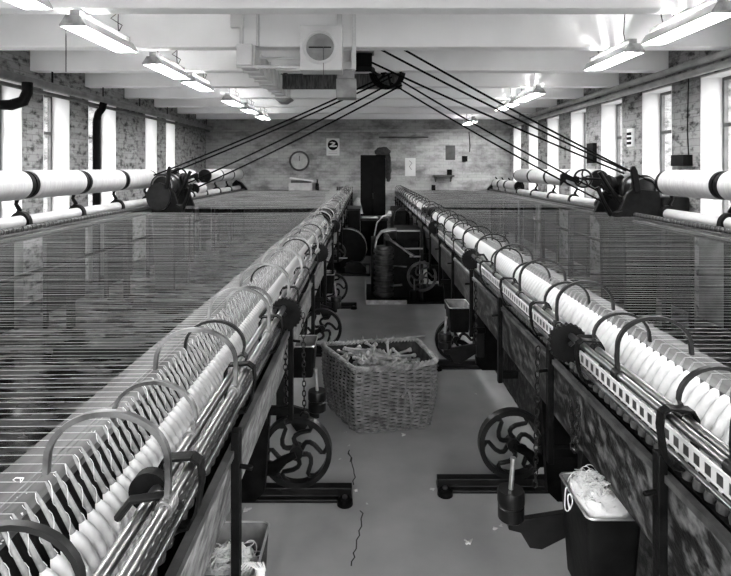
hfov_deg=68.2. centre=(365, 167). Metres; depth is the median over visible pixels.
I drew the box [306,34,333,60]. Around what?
shutter
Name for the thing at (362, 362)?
wooden bobbin
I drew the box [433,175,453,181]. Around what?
wall shelf
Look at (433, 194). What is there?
sheet
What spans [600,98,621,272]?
window
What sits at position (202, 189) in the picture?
condenser bobbin
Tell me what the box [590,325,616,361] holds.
yarn cop
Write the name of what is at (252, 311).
yarn cop
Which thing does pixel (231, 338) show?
yarn cop
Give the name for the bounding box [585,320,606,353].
yarn cop
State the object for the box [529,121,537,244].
window
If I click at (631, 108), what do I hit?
wall
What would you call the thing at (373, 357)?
wooden bobbin
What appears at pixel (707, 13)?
lamp
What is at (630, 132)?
switchboard
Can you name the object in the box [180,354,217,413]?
yarn cop
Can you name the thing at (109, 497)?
yarn cop
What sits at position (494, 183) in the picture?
condenser bobbin
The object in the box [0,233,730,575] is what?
floor
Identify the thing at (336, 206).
yarn cops
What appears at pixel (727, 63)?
pipe
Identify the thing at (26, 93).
pipe elbow
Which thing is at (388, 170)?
coat
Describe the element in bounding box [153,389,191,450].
yarn cop
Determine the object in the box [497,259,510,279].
yarn cop
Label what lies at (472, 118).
lamp
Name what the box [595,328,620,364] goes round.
yarn cop
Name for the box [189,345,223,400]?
yarn cop
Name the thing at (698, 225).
creel
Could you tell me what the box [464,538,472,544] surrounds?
scrap
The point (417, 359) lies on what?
wooden bobbin
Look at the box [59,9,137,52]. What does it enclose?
lamp
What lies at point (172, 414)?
yarn cop
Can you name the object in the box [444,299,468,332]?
tin
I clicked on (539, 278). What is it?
yarn cop
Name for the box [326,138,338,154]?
poster
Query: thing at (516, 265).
yarn cop
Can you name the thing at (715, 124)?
window
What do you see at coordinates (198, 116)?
beam
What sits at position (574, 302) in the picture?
yarn cop
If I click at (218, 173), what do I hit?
condenser bobbin
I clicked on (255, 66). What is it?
conduit pipe
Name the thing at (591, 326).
yarn cop
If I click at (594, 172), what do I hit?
condenser bobbin
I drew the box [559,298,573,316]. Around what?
yarn cop
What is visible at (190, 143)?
wall
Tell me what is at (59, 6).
beam
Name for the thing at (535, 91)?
lamp
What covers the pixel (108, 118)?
window
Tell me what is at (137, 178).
condenser bobbin
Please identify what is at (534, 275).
yarn cop
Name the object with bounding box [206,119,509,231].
wall
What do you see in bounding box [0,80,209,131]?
pipe
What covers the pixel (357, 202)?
sacking
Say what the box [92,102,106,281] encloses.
downpipe
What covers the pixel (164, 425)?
yarn cop
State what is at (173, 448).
yarn cop
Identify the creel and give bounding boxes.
[0,179,246,333]
[487,177,730,330]
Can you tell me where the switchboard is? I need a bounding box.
[627,128,634,146]
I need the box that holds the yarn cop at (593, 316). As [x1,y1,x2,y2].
[582,313,597,331]
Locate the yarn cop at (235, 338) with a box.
[222,315,248,360]
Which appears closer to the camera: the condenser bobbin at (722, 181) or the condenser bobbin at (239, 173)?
the condenser bobbin at (722, 181)
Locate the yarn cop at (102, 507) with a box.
[74,454,133,557]
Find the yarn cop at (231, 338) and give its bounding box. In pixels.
[225,326,241,352]
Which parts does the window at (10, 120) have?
sash frame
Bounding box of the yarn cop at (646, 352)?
[620,346,652,400]
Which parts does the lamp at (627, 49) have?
plate, plate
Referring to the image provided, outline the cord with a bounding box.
[65,14,65,71]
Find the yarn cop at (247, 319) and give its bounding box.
[233,298,255,331]
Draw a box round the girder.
[282,73,401,88]
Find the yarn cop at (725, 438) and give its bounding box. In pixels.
[706,427,728,482]
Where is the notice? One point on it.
(410, 163)
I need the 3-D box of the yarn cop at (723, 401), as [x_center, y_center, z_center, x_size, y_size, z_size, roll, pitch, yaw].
[0.784,0.603,1.241,0.101,0.165,0.040,0,0,0]
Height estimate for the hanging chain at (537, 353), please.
0.513 m
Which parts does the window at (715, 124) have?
sash frame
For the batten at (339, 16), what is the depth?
4.78 m
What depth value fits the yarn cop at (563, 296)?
2.23 m
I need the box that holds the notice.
[405,158,415,175]
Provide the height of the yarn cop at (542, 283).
0.165 m
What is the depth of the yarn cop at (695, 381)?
1.34 m
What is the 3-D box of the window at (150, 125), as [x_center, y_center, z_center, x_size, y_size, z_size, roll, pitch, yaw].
[-3.844,0.290,9.380,0.283,2.420,0.520,0,0,0]
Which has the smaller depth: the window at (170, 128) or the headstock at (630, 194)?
the headstock at (630, 194)
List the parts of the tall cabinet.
cabinet door, cabinet door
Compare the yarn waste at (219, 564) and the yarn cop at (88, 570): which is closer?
the yarn cop at (88, 570)
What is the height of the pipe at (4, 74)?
0.088 m
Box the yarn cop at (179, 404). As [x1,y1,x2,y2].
[160,372,202,439]
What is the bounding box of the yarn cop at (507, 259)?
[495,258,509,278]
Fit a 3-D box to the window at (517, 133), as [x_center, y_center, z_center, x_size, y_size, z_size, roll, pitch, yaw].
[3.474,0.290,12.002,0.283,2.420,0.595,0,0,0]
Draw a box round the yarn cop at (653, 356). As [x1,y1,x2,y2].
[627,351,659,406]
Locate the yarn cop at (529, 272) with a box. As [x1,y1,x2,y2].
[514,271,531,293]
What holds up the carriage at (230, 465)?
on the floor
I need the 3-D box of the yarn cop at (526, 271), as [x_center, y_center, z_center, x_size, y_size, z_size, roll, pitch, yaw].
[0.784,0.603,2.758,0.101,0.165,0.040,0,0,0]
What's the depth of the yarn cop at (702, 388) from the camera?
1.31 m
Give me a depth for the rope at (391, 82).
5.96 m
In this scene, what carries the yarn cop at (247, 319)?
on the carriage at (230, 465)
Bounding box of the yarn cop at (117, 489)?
[87,442,145,536]
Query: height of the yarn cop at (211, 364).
0.184 m
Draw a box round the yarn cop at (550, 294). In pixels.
[538,288,557,314]
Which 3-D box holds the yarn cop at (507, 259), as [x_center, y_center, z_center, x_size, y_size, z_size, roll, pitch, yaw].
[0.784,0.603,3.128,0.101,0.165,0.040,0,0,0]
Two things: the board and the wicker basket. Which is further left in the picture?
the wicker basket
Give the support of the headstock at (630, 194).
on the floor
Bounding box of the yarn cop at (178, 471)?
[131,398,180,476]
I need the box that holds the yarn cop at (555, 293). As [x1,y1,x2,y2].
[540,289,559,317]
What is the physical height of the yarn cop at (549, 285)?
0.165 m
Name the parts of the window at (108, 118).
sash frame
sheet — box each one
[362,216,377,217]
[409,190,730,373]
[412,190,508,233]
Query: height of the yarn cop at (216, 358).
0.185 m
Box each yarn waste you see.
[203,540,265,575]
[564,464,631,517]
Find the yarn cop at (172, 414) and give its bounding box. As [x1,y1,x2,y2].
[154,386,195,450]
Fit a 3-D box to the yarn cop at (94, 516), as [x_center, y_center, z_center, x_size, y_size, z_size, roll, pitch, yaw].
[-0.456,0.592,0.914,0.102,0.185,0.030,0,0,0]
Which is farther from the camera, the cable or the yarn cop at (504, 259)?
the cable
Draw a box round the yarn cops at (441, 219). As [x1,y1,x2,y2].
[399,192,446,226]
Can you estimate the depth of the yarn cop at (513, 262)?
3.01 m
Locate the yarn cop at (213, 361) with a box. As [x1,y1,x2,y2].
[197,335,230,387]
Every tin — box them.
[204,520,269,575]
[294,335,317,377]
[321,270,335,293]
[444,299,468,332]
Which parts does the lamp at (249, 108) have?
plate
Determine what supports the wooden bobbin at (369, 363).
in the wicker basket
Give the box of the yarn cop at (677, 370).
[648,365,682,427]
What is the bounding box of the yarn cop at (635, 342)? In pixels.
[608,339,639,389]
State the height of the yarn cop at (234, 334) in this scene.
0.182 m
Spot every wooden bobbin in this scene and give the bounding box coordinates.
[337,349,357,355]
[342,349,361,354]
[343,346,370,351]
[357,361,376,366]
[360,360,371,364]
[363,355,372,365]
[370,352,395,360]
[372,346,375,360]
[375,351,385,364]
[385,341,389,361]
[391,347,405,357]
[398,348,411,353]
[402,353,416,357]
[407,357,419,361]
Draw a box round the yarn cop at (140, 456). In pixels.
[117,419,152,467]
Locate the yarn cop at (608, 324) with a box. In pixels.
[586,321,611,357]
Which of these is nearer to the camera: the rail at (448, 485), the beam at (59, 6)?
the rail at (448, 485)
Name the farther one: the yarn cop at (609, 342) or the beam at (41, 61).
the beam at (41, 61)
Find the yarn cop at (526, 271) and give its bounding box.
[512,270,528,292]
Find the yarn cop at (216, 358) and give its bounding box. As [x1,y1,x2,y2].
[201,334,232,384]
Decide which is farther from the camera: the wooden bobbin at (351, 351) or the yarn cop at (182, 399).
the wooden bobbin at (351, 351)
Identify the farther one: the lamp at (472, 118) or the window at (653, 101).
the lamp at (472, 118)
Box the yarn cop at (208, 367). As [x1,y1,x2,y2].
[192,342,220,385]
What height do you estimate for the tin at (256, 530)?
0.273 m
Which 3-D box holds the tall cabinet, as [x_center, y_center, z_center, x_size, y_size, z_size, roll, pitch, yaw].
[0.148,0.613,11.658,0.528,1.774,0.585,0,0,0]
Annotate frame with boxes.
[334,227,369,275]
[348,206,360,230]
[390,206,407,231]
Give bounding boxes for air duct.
[236,44,293,103]
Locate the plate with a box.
[352,14,355,69]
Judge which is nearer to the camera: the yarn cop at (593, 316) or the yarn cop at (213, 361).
the yarn cop at (213, 361)
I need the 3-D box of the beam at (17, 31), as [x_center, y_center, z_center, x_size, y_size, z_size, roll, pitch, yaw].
[-0.185,-1.230,4.895,7.090,0.300,0.150,0,0,0]
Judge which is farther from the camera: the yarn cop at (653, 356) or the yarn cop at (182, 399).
the yarn cop at (653, 356)
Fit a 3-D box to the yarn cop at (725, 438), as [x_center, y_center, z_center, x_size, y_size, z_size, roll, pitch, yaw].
[0.784,0.603,1.167,0.101,0.165,0.040,0,0,0]
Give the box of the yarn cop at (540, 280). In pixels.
[525,279,543,304]
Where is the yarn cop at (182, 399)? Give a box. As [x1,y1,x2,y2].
[164,368,205,433]
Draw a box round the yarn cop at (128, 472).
[105,425,153,516]
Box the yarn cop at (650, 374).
[634,355,666,413]
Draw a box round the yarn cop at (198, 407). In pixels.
[169,366,208,428]
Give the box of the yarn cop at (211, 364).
[196,336,228,388]
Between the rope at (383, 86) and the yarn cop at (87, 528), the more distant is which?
the rope at (383, 86)
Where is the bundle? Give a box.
[375,147,390,157]
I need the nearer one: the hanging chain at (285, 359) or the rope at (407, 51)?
the hanging chain at (285, 359)
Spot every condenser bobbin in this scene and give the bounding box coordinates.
[0,170,36,201]
[26,170,89,198]
[79,170,127,193]
[121,169,155,189]
[165,169,196,183]
[192,182,207,193]
[199,169,223,182]
[218,169,234,181]
[230,169,243,180]
[491,179,499,187]
[497,180,508,188]
[504,180,523,189]
[513,169,532,182]
[527,169,550,184]
[544,169,572,186]
[565,169,607,188]
[655,170,723,199]
[713,171,730,200]
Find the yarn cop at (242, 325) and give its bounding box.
[233,308,256,347]
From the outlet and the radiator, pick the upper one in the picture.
the outlet
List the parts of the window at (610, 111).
sash frame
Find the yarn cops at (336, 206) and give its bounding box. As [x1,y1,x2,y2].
[321,195,346,228]
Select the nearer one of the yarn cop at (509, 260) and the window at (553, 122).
the yarn cop at (509, 260)
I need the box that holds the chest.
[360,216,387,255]
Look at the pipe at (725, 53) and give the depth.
6.20 m
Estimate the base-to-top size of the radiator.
1.070 m
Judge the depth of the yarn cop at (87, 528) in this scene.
0.88 m
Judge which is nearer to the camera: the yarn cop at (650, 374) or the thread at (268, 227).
the yarn cop at (650, 374)
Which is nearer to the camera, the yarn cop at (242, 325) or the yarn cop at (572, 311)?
the yarn cop at (242, 325)
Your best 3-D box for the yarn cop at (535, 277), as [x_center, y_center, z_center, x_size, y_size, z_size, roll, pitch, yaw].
[0.784,0.603,2.610,0.101,0.165,0.040,0,0,0]
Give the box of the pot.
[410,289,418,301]
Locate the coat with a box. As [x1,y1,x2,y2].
[385,154,391,181]
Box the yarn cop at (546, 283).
[532,282,548,308]
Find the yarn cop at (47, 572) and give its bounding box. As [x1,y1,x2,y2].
[10,516,58,575]
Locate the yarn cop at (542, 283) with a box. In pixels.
[528,281,545,305]
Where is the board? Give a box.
[446,145,454,159]
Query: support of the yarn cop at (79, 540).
on the carriage at (230, 465)
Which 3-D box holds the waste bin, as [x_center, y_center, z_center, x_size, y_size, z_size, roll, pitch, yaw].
[0.676,1.083,1.570,0.160,0.273,0.228,0,0,0]
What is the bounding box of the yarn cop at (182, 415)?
[157,373,198,444]
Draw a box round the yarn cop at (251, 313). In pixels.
[241,295,263,332]
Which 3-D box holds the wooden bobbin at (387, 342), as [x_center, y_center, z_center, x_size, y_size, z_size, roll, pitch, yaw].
[0.136,1.127,3.245,0.025,0.149,0.117,0,0,-8]
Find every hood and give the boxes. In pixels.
[356,50,373,55]
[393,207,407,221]
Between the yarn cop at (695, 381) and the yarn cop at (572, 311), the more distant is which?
the yarn cop at (572, 311)
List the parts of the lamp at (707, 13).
plate, plate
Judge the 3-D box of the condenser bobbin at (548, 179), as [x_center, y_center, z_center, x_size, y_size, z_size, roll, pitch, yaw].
[2.890,0.140,7.990,0.246,0.246,0.888,0,0,0]
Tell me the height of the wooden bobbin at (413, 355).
0.055 m
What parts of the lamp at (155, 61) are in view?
plate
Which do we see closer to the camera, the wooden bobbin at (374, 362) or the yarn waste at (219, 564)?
the yarn waste at (219, 564)
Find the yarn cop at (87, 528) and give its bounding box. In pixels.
[53,474,119,575]
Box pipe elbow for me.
[0,82,32,109]
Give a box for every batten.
[239,27,242,43]
[256,14,258,46]
[337,14,341,24]
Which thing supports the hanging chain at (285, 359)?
hanging from the carriage at (230, 465)
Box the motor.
[355,50,378,74]
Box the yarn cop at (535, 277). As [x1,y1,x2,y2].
[521,276,538,300]
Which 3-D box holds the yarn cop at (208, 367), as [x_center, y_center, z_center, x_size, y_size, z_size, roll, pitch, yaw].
[-0.457,0.592,1.581,0.104,0.184,0.030,0,0,0]
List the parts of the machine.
gear casing, shift lever, bed plate, plate, rail, corner post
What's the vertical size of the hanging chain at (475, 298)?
0.363 m
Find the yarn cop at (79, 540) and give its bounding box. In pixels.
[48,480,100,572]
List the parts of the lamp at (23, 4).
plate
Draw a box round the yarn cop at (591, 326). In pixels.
[585,315,601,334]
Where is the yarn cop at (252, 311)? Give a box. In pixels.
[240,292,265,330]
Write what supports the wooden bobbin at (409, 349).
in the wicker basket
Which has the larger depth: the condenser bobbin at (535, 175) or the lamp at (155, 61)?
the condenser bobbin at (535, 175)
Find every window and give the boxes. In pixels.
[0,78,22,309]
[43,89,69,211]
[88,100,115,279]
[145,114,156,256]
[166,119,174,171]
[514,126,520,235]
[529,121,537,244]
[547,115,558,193]
[571,108,585,197]
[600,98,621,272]
[642,84,671,195]
[699,68,730,327]
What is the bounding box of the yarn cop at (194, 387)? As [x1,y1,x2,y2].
[175,356,214,418]
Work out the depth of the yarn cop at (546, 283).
2.45 m
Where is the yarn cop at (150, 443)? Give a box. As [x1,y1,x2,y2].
[126,404,176,484]
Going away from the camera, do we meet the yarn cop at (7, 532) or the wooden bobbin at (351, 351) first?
the yarn cop at (7, 532)
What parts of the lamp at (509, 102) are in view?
plate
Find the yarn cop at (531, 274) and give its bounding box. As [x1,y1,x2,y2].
[521,273,533,287]
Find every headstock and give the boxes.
[146,166,198,290]
[560,166,688,313]
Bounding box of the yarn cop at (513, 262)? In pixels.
[504,261,514,274]
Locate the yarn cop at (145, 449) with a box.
[123,407,159,466]
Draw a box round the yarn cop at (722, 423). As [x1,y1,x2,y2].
[695,404,730,471]
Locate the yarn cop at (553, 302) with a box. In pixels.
[543,292,563,319]
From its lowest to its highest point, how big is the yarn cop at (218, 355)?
0.184 m
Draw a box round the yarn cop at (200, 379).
[185,350,219,409]
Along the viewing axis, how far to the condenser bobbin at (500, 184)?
11.20 m
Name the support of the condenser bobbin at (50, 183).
on the creel at (20, 221)
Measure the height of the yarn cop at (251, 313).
0.184 m
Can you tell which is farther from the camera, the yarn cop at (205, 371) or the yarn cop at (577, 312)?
the yarn cop at (577, 312)
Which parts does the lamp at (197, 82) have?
plate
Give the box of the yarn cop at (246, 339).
[225,308,253,353]
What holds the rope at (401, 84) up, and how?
hanging from the pulley
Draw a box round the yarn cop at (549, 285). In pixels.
[533,284,551,310]
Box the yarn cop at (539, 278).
[523,277,540,301]
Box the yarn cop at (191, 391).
[173,357,211,423]
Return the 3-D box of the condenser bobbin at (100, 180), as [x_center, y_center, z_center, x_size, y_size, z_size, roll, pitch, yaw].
[-2.840,0.140,5.770,0.246,0.246,0.868,0,0,0]
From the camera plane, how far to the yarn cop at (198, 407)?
1.39 m
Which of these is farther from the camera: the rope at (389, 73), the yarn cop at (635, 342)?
the rope at (389, 73)
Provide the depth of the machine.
6.04 m
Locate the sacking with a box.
[353,198,362,213]
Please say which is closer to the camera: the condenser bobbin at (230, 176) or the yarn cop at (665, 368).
the yarn cop at (665, 368)
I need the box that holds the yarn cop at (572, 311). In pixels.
[565,302,580,322]
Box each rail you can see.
[51,347,321,356]
[132,302,356,309]
[242,483,352,508]
[433,359,480,371]
[436,474,548,498]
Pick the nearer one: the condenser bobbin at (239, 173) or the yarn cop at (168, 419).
the yarn cop at (168, 419)
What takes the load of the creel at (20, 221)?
on the floor
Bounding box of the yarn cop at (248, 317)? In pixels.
[235,297,257,330]
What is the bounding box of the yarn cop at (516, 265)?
[503,264,518,284]
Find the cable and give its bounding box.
[687,78,688,154]
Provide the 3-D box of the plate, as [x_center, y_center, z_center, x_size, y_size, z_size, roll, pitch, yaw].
[-0.107,-1.124,4.797,0.036,0.507,0.044,0,0,0]
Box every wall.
[0,50,205,305]
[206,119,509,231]
[510,50,730,315]
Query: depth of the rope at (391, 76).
6.49 m
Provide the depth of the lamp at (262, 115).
10.14 m
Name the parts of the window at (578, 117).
sash frame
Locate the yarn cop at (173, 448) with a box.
[138,394,184,469]
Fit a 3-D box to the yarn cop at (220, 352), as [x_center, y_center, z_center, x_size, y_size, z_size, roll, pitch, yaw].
[-0.459,0.593,1.715,0.108,0.182,0.030,0,0,0]
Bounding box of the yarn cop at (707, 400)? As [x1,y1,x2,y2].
[675,388,719,452]
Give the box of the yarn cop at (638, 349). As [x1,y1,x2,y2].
[614,342,645,395]
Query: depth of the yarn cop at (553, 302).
2.27 m
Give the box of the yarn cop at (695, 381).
[665,377,699,441]
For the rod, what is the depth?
12.54 m
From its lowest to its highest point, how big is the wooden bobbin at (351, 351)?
0.026 m
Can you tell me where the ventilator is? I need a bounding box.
[300,25,342,84]
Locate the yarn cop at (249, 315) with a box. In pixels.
[238,298,262,336]
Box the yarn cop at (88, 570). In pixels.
[35,493,92,575]
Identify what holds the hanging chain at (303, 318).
hanging from the carriage at (230, 465)
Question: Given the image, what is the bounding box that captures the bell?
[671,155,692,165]
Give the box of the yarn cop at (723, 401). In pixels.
[685,394,729,461]
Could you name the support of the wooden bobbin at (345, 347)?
in the wicker basket
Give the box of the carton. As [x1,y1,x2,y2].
[289,177,313,190]
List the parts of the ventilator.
pull cord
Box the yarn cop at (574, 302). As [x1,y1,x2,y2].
[561,300,577,319]
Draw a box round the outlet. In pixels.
[274,98,293,103]
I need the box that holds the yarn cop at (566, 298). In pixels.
[558,296,570,313]
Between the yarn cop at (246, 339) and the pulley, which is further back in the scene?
the pulley
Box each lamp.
[4,0,53,9]
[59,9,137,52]
[142,50,190,78]
[180,72,214,90]
[221,88,244,106]
[240,99,258,113]
[255,108,270,119]
[462,114,477,124]
[494,90,519,110]
[513,73,545,101]
[583,14,644,70]
[640,0,730,44]
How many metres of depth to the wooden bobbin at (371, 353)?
3.18 m
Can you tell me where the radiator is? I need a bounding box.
[337,187,352,205]
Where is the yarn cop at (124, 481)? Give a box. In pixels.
[96,433,151,526]
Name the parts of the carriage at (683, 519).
faller arm, faller arm, faller arm, counter faller arm, faller arm, counter faller arm, faller arm, catch lever, counter faller arm, faller arm, counter faller arm, faller arm, counter faller arm, faller arm, counter faller arm, faller arm, catch lever, counter faller arm, faller arm, counter faller arm, faller arm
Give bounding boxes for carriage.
[0,185,352,575]
[394,185,730,575]
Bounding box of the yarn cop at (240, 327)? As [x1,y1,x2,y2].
[229,306,255,349]
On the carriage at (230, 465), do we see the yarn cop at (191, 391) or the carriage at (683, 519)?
the yarn cop at (191, 391)
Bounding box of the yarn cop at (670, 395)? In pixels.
[650,370,689,428]
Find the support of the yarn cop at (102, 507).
on the carriage at (230, 465)
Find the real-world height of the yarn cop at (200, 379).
0.184 m
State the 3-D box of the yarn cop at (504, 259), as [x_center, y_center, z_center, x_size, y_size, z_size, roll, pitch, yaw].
[0.784,0.603,3.165,0.101,0.165,0.040,0,0,0]
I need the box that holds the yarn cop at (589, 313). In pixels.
[578,310,593,328]
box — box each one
[336,50,355,99]
[447,169,451,174]
[587,143,596,162]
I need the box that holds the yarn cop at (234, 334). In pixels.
[227,319,250,357]
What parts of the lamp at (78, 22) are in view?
plate, plate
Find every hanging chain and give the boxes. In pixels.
[283,331,288,424]
[301,312,305,411]
[474,282,477,345]
[533,345,540,488]
[568,371,581,453]
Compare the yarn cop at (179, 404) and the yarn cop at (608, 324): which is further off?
the yarn cop at (608, 324)
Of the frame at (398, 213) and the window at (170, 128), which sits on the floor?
the frame at (398, 213)
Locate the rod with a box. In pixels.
[379,136,427,137]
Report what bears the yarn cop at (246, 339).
on the carriage at (230, 465)
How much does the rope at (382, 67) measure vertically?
1.186 m
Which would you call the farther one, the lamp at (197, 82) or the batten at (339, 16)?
the lamp at (197, 82)
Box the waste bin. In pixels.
[559,472,639,575]
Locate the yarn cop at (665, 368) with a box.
[641,360,674,419]
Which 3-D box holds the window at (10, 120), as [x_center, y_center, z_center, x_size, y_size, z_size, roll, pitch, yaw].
[-3.844,0.290,5.500,0.283,2.420,0.720,0,0,0]
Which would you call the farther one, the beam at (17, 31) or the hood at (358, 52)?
the hood at (358, 52)
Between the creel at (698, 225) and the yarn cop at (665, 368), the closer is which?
the yarn cop at (665, 368)
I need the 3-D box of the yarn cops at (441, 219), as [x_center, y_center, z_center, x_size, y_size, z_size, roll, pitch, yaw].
[0.784,0.603,8.770,0.100,0.165,6.661,0,0,0]
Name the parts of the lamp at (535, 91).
plate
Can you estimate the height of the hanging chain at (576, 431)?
0.253 m
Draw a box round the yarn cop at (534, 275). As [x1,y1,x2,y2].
[523,274,535,289]
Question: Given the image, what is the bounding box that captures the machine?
[365,214,443,303]
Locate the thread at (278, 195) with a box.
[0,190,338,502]
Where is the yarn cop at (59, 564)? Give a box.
[22,505,74,575]
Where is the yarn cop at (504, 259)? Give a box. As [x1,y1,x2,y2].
[498,257,507,269]
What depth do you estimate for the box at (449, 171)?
12.42 m
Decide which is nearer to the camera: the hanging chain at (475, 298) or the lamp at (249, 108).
the hanging chain at (475, 298)
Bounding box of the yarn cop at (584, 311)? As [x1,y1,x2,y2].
[573,307,588,325]
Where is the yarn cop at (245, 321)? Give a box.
[233,299,258,343]
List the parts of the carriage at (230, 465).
counter faller arm, faller arm, catch lever, counter faller arm, faller arm, counter faller arm, faller arm, guide rod, counter faller arm, spindle rail, plate, faller arm, counter faller arm, catch lever, faller arm, counter faller arm, faller arm, counter faller arm, faller arm, counter faller arm, faller arm, counter faller arm, faller arm, faller arm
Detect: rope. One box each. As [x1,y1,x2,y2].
[154,73,391,175]
[171,76,391,172]
[188,86,383,183]
[196,84,401,188]
[372,62,624,173]
[380,50,626,170]
[391,82,600,201]
[400,80,611,198]
[403,50,653,182]
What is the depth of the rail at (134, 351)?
4.31 m
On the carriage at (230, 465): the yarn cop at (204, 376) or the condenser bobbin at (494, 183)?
the yarn cop at (204, 376)
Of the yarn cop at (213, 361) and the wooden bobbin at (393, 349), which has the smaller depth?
the yarn cop at (213, 361)
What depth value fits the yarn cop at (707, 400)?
1.27 m
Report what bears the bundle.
on the tall cabinet
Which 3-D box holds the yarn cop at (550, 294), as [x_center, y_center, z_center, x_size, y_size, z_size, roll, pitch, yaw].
[0.784,0.603,2.351,0.101,0.165,0.040,0,0,0]
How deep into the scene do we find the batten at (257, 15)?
4.78 m
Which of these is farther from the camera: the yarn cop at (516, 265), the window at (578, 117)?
the window at (578, 117)
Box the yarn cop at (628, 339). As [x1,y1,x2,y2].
[602,335,633,384]
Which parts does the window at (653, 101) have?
sash frame, meeting rail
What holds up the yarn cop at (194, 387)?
on the carriage at (230, 465)
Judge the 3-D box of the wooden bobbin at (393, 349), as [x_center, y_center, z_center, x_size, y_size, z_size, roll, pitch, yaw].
[0.200,1.137,3.293,0.025,0.041,0.156,0,0,-27]
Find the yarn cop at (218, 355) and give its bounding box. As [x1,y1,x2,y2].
[207,339,230,372]
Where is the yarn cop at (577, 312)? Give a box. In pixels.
[569,305,584,323]
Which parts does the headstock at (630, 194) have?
stay arm, frame, stay arm, belt lever, frame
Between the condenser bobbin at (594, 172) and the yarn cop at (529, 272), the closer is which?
the yarn cop at (529, 272)
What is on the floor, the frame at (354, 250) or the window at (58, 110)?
the frame at (354, 250)
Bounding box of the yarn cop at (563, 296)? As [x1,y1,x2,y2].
[546,294,566,321]
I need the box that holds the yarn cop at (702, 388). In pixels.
[666,382,709,444]
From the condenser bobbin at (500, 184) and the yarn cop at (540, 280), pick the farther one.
the condenser bobbin at (500, 184)
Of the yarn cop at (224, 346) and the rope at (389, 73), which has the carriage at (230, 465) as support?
the yarn cop at (224, 346)
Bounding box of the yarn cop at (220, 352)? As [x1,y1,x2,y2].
[204,326,231,368]
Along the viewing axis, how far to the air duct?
5.22 m
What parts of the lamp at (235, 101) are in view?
plate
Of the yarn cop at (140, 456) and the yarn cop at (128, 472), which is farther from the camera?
the yarn cop at (140, 456)
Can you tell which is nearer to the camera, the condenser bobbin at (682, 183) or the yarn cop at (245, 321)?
the yarn cop at (245, 321)
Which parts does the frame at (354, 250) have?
gear casing, bed plate, plate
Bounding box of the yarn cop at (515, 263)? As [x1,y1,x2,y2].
[502,262,516,283]
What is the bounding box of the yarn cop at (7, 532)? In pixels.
[7,532,29,575]
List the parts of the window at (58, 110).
sash frame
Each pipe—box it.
[0,69,212,129]
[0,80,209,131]
[214,129,471,131]
[254,65,299,68]
[258,57,299,58]
[507,48,730,123]
[508,59,730,127]
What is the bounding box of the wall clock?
[289,151,308,170]
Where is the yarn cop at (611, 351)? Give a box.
[607,332,627,356]
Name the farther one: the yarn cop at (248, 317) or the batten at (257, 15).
the batten at (257, 15)
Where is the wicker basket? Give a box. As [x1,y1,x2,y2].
[321,335,438,433]
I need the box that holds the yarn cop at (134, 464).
[108,421,143,473]
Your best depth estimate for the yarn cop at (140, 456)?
1.09 m
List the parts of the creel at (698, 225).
leg, leg, panel, leg, panel, leg, panel, leg, panel, bobbin arm, panel, leg, panel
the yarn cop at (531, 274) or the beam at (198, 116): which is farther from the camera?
the beam at (198, 116)
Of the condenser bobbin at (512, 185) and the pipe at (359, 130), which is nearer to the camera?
the condenser bobbin at (512, 185)
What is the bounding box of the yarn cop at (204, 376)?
[191,352,222,405]
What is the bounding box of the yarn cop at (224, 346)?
[212,327,241,372]
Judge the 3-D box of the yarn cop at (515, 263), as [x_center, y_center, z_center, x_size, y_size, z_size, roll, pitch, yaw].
[0.784,0.603,2.980,0.101,0.165,0.040,0,0,0]
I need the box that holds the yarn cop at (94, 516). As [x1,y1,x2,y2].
[65,464,126,569]
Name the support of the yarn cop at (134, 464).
on the carriage at (230, 465)
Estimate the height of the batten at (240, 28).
0.178 m
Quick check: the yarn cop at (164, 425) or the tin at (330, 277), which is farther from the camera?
the tin at (330, 277)
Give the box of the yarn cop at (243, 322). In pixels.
[231,301,257,345]
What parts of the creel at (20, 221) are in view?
panel, bobbin arm, leg, panel, bobbin arm, leg, panel, leg, panel, leg, panel, leg, panel, leg, leg, frame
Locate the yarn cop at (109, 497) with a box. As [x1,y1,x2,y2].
[79,449,139,545]
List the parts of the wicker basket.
rope handle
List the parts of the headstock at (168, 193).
frame, belt lever, stay arm, frame, stay arm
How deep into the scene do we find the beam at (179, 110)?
10.67 m
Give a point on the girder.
(289, 81)
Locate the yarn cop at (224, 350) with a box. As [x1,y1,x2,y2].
[208,326,239,375]
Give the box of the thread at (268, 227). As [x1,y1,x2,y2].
[215,190,329,233]
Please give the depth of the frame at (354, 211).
8.90 m
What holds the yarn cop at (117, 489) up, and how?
on the carriage at (230, 465)
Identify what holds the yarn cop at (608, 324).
on the carriage at (683, 519)
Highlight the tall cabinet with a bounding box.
[361,155,384,215]
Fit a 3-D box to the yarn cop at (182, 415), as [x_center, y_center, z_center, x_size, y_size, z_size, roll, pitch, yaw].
[-0.457,0.592,1.314,0.105,0.184,0.030,0,0,0]
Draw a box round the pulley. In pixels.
[369,72,404,89]
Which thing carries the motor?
hanging from the ceiling
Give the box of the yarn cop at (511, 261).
[498,260,512,280]
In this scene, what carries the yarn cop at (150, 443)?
on the carriage at (230, 465)
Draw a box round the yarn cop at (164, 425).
[144,386,186,462]
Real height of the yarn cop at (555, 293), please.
0.165 m

